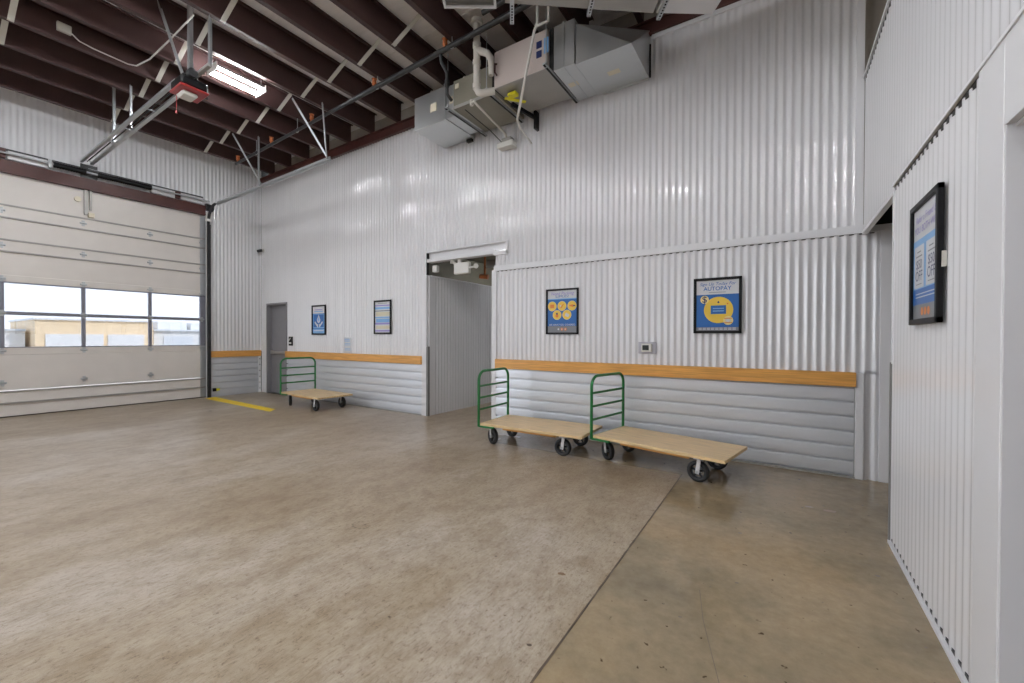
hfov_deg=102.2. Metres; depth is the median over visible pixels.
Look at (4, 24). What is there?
strap
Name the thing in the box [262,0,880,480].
wall
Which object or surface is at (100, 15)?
ceiling beam
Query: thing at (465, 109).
cable
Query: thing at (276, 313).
door
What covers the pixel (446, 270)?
ceiling
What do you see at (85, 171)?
spring
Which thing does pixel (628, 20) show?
wall
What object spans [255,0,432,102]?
ceiling beam
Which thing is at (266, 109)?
strap
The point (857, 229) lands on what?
trim
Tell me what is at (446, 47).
pipe
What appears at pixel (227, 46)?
ceiling beam
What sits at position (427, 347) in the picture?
trim
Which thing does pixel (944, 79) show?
wall
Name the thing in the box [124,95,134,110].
strap
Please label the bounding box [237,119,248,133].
strap
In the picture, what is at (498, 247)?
door header
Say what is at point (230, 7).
strap
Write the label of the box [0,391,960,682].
floor
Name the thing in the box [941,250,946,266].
clip
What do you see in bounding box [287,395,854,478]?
trim
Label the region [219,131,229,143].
strap
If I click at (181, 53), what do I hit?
strap
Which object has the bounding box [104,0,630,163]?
ceiling
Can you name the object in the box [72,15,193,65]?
cable
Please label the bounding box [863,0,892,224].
wall
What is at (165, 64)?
strap
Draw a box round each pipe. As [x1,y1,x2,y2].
[234,0,532,164]
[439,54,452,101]
[470,99,506,137]
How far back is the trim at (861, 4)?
3.88 m
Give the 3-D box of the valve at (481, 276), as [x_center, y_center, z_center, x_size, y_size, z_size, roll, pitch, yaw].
[-0.521,-1.472,7.697,0.176,0.635,0.086,0,1,19]
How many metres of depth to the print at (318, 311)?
8.63 m
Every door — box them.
[0,172,205,417]
[266,302,287,395]
[997,116,1023,682]
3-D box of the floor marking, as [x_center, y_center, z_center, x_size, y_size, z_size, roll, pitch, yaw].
[-5.401,1.228,8.189,2.840,0.001,0.260,1,1,33]
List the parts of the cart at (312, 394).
handle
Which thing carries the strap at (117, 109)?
attached to the ceiling beam at (10, 80)
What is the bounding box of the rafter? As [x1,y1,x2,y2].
[260,0,739,182]
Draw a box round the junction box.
[56,21,71,35]
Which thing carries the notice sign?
attached to the wall at (742, 125)
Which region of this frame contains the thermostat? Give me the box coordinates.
[638,342,655,353]
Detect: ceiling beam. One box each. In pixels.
[0,0,329,150]
[0,18,309,159]
[0,45,290,166]
[0,68,274,173]
[32,0,352,142]
[106,0,376,132]
[181,0,402,121]
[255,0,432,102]
[330,0,465,85]
[404,0,495,68]
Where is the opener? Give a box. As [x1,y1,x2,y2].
[80,0,211,164]
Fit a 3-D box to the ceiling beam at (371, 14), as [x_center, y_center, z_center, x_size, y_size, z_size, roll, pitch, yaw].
[-4.056,-3.977,1.448,0.130,0.316,12.054,1,1,33]
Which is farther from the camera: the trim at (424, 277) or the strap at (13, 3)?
the trim at (424, 277)
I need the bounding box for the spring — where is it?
[0,147,209,204]
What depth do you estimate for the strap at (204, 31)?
5.25 m
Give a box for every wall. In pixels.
[0,87,267,396]
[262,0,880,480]
[268,8,657,174]
[428,275,491,415]
[862,0,1023,682]
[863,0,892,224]
[867,0,886,62]
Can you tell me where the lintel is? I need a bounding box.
[0,158,205,215]
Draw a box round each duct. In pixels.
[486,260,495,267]
[505,0,720,23]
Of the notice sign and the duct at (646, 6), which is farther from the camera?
the notice sign
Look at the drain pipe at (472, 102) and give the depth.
5.44 m
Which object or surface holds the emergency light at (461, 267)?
attached to the wall at (742, 125)
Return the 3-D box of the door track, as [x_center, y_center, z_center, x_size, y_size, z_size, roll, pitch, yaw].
[-4.861,-1.312,7.696,4.455,5.094,0.432,1,1,33]
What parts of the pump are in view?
motor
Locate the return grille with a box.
[442,0,495,8]
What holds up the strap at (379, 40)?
attached to the ceiling beam at (306, 16)
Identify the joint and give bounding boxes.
[530,475,681,682]
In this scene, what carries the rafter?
attached to the wall at (742, 125)
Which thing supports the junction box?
attached to the ceiling beam at (30, 15)
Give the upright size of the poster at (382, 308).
0.620 m
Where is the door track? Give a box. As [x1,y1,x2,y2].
[205,98,330,397]
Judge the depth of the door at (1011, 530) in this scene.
1.32 m
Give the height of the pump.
0.140 m
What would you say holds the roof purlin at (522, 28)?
on the rafter
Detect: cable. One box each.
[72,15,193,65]
[465,109,500,141]
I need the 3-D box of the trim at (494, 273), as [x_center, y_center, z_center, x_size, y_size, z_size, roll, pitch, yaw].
[-0.256,0.099,6.213,0.085,2.330,0.066,1,1,33]
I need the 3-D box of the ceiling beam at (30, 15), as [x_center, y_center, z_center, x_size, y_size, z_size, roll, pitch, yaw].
[-7.005,-3.995,3.362,0.130,0.333,12.054,1,1,33]
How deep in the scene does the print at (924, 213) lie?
2.03 m
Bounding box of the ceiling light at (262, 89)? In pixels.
[207,54,266,97]
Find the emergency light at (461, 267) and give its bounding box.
[450,259,477,274]
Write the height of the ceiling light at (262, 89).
0.467 m
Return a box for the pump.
[497,136,516,150]
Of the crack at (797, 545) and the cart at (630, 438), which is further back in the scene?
the cart at (630, 438)
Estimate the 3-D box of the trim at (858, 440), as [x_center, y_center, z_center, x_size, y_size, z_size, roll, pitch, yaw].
[3.270,0.797,3.902,0.072,1.000,0.050,1,1,33]
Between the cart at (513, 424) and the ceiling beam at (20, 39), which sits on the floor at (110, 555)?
the cart at (513, 424)
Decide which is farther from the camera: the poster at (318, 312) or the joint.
the poster at (318, 312)
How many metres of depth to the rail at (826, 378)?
4.62 m
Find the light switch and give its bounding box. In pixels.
[289,337,292,345]
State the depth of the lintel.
7.49 m
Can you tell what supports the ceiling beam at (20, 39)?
on the rafter
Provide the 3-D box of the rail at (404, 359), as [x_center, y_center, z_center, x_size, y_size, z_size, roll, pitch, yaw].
[-3.307,0.302,8.152,4.240,0.140,0.060,1,1,33]
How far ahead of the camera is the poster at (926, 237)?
1.99 m
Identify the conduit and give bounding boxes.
[516,5,549,143]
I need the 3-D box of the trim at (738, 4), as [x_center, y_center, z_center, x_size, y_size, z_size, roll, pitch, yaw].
[2.468,-3.611,4.402,1.910,0.050,0.035,1,1,33]
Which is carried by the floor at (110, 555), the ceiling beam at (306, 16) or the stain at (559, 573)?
the stain at (559, 573)
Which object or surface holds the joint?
on the floor at (110, 555)
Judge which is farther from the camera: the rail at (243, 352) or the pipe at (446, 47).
the rail at (243, 352)
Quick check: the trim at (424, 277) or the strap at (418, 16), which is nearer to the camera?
the strap at (418, 16)
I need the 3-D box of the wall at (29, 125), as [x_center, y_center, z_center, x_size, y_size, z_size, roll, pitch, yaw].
[-9.583,-1.503,4.552,0.158,5.500,13.314,1,1,33]
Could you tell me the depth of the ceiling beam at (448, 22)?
5.18 m
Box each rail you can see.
[211,350,260,356]
[285,351,421,363]
[495,359,855,386]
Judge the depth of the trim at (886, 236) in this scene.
3.79 m
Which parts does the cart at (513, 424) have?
handle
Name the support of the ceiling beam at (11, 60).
on the rafter
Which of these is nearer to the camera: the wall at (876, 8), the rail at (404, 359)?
the wall at (876, 8)
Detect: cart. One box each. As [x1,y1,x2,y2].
[280,357,352,410]
[477,367,602,455]
[590,372,747,481]
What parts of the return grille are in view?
louvre panel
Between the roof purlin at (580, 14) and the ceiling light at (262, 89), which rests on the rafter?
the roof purlin at (580, 14)
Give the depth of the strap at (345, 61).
6.00 m
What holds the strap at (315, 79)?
attached to the ceiling beam at (227, 46)
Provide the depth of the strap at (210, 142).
8.33 m
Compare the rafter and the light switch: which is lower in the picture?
the light switch
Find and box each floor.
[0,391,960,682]
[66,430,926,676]
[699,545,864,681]
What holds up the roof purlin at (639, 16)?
on the rafter
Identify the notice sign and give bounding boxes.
[344,337,351,351]
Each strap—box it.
[0,19,8,44]
[7,0,18,22]
[111,108,120,121]
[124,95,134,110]
[139,78,150,97]
[155,61,168,82]
[174,40,186,64]
[195,17,213,45]
[204,141,212,152]
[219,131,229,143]
[220,0,237,22]
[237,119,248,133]
[256,107,269,123]
[277,93,292,111]
[300,77,318,97]
[327,59,347,82]
[357,38,381,65]
[391,13,421,46]
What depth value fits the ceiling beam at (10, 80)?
7.20 m
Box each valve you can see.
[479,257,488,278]
[504,90,525,102]
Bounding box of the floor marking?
[205,397,274,411]
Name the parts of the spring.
plate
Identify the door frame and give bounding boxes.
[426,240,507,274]
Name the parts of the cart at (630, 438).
handle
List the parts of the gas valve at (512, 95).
valve handle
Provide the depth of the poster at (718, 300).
4.54 m
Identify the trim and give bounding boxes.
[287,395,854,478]
[421,275,428,415]
[426,346,429,415]
[491,270,496,418]
[494,223,891,271]
[652,0,755,39]
[853,373,863,479]
[854,0,865,225]
[878,230,891,482]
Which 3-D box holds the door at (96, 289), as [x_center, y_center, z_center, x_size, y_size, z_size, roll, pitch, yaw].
[-7.825,-0.780,7.241,0.120,4.020,4.230,1,1,33]
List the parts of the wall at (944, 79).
edge trim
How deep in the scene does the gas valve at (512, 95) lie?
5.27 m
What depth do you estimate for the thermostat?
4.94 m
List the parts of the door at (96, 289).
opener arm, window rail, panel, panel, panel, panel, panel, rail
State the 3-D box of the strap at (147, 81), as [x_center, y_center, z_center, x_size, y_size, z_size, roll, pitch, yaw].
[-5.536,-4.013,6.299,0.723,0.344,0.055,1,1,33]
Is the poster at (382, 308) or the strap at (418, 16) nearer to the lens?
the strap at (418, 16)
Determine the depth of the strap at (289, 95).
6.78 m
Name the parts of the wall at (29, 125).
bolted trim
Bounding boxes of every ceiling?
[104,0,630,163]
[429,256,495,285]
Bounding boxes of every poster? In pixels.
[311,305,325,334]
[374,299,390,333]
[546,287,578,333]
[693,276,741,332]
[908,182,944,324]
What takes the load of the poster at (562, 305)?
attached to the wall at (742, 125)
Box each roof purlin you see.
[489,0,538,42]
[558,7,593,24]
[633,12,643,22]
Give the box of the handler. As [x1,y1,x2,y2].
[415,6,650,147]
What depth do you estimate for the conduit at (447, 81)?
5.41 m
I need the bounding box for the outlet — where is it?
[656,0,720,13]
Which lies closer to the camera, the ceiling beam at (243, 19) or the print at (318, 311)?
the ceiling beam at (243, 19)
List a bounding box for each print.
[313,306,323,332]
[913,194,935,318]
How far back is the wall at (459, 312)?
7.59 m
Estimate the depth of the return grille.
3.94 m
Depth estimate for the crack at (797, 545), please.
1.85 m
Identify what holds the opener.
hanging from the ceiling at (498, 38)

